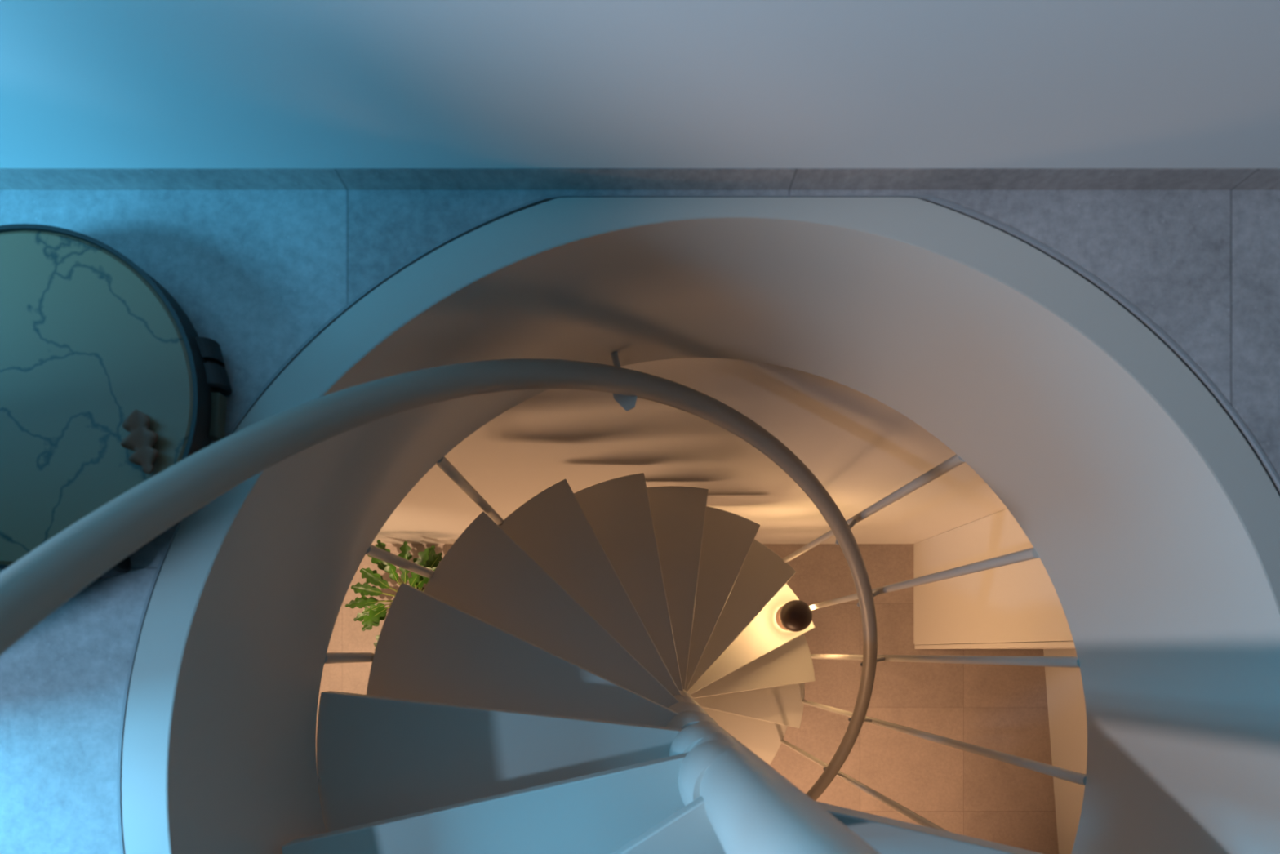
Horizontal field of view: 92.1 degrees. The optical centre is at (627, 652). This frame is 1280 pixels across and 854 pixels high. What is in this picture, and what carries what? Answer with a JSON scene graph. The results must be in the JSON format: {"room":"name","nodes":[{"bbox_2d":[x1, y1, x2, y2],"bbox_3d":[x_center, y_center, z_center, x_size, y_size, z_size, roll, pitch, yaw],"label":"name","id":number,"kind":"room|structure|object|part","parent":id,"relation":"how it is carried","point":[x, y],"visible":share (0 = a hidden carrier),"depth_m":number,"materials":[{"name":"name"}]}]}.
{"room":"spiral staircase","nodes":[
{"label":"spiral staircase","id":0,"kind":"room"},
{"bbox_2d":[0,0,1279,543],"bbox_3d":[0.325,-0.709,0.999,5.150,5.409,0.150,0,90,0],"label":"wall","id":1,"kind":"structure","parent":0,"point":[84,83],"depth_m":0.72,"materials":[{"name":"grey paint"}]},
{"bbox_2d":[0,168,1279,190],"bbox_3d":[0.250,-0.634,0.826,4.700,0.036,0.004,0,90,0],"label":"baseboard","id":2,"kind":"structure","parent":1,"relation":"attached to","point":[11,179],"depth_m":0.82,"materials":[{"name":"grey stone"}]},
{"bbox_2d":[0,190,1279,853],"bbox_3d":[0.250,1.475,0.850,4.700,0.012,4.218,0,90,0],"label":"floor","id":3,"kind":"structure","parent":0,"point":[255,273],"depth_m":0.84,"materials":[{"name":"grey stone"}]},
{"bbox_2d":[0,223,231,581],"bbox_3d":[-0.765,-0.324,0.813,0.440,0.062,0.440,39,90,0],"label":"coffee table","id":4,"kind":"object","parent":3,"relation":"on","point":[89,339],"visible":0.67,"depth_m":0.78,"materials":[{"name":"stone"}]},
{"bbox_2d":[120,408,158,473],"bbox_3d":[-0.612,-0.266,0.777,0.047,0.009,0.083,0,90,0],"label":"dry leaf","id":5,"kind":"object","parent":4,"relation":"on","point":[140,440],"visible":1,"depth_m":0.78,"materials":[{"name":"brown"}]},
{"bbox_2d":[117,195,1279,853],"bbox_3d":[0.153,0.205,0.850,1.701,0.014,1.660,0,90,0],"label":"trim","id":6,"kind":"structure","parent":3,"relation":"attached to","point":[1165,339],"depth_m":0.84,"materials":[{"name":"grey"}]},
{"bbox_2d":[315,543,1058,853],"bbox_3d":[0.425,1.475,3.678,5.350,0.150,4.518,0,90,0],"label":"floor","id":7,"kind":"structure","parent":0,"point":[1001,708],"depth_m":3.60,"materials":[{"name":"stone"}]},
{"bbox_2d":[345,539,442,649],"bbox_3d":[-1.163,-0.278,3.379,0.691,0.448,0.656,0,90,0],"label":"potted plant","id":8,"kind":"object","parent":7,"relation":"on","point":[428,558],"visible":0.38,"depth_m":3.24,"materials":[{"name":"green plant"}]},
{"bbox_2d":[0,351,1085,853],"bbox_3d":[0.149,0.174,1.756,1.591,3.695,1.563,0,90,0],"label":"spiral staircase","id":9,"kind":"structure","parent":7,"relation":"on","point":[606,667],"depth_m":1.25,"materials":[{"name":"beige metal"}]},
{"bbox_3d":[0.196,0.572,0.859,1.400,0.030,0.769,0,90,0],"label":"landing plate","id":10,"kind":"part","parent":9,"relation":"part of","materials":[{"name":"beige metal"}]},
{"bbox_2d":[775,600,812,631],"bbox_3d":[0.740,-0.161,2.753,0.139,0.200,0.139,0,90,0],"label":"lamp","id":11,"kind":"object","parent":9,"relation":"on","point":[795,615],"visible":1,"depth_m":2.67,"materials":[{"name":"black metal"}]},
{"bbox_2d":[913,508,1075,648],"bbox_3d":[2.023,-0.326,2.578,0.703,2.050,0.614,0,90,0],"label":"tall cabinet","id":12,"kind":"object","parent":7,"relation":"on","point":[1018,605],"visible":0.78,"depth_m":2.88,"materials":[{"name":"white paint"}]},
{"bbox_3d":[1.847,-0.031,2.573,0.350,2.036,0.022,0,90,0],"label":"door","id":13,"kind":"part","parent":12,"relation":"part of","materials":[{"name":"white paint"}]},
{"bbox_3d":[2.200,-0.031,2.573,0.350,2.036,0.022,0,90,0],"label":"door","id":14,"kind":"part","parent":12,"relation":"part of","materials":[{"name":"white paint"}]},
{"bbox_2d":[1043,648,1087,853],"bbox_3d":[2.666,1.475,2.429,0.567,2.449,4.218,0,90,0],"label":"wall","id":15,"kind":"structure","parent":0,"point":[1067,715],"depth_m":3.47,"materials":[{"name":"grey paint"}]},
{"bbox_3d":[0.250,1.475,1.030,4.700,0.348,4.218,0,90,0],"label":"ceiling","id":16,"kind":"structure","parent":0,"visible":0},
{"bbox_2d":[121,197,1279,853],"bbox_3d":[0.150,0.202,1.046,1.685,0.403,1.650,0,90,0],"label":"lining","id":17,"kind":"object","parent":16,"relation":"attached to","point":[1153,522],"visible":0.9,"depth_m":0.95,"materials":[{"name":"white paint"}]}
]}

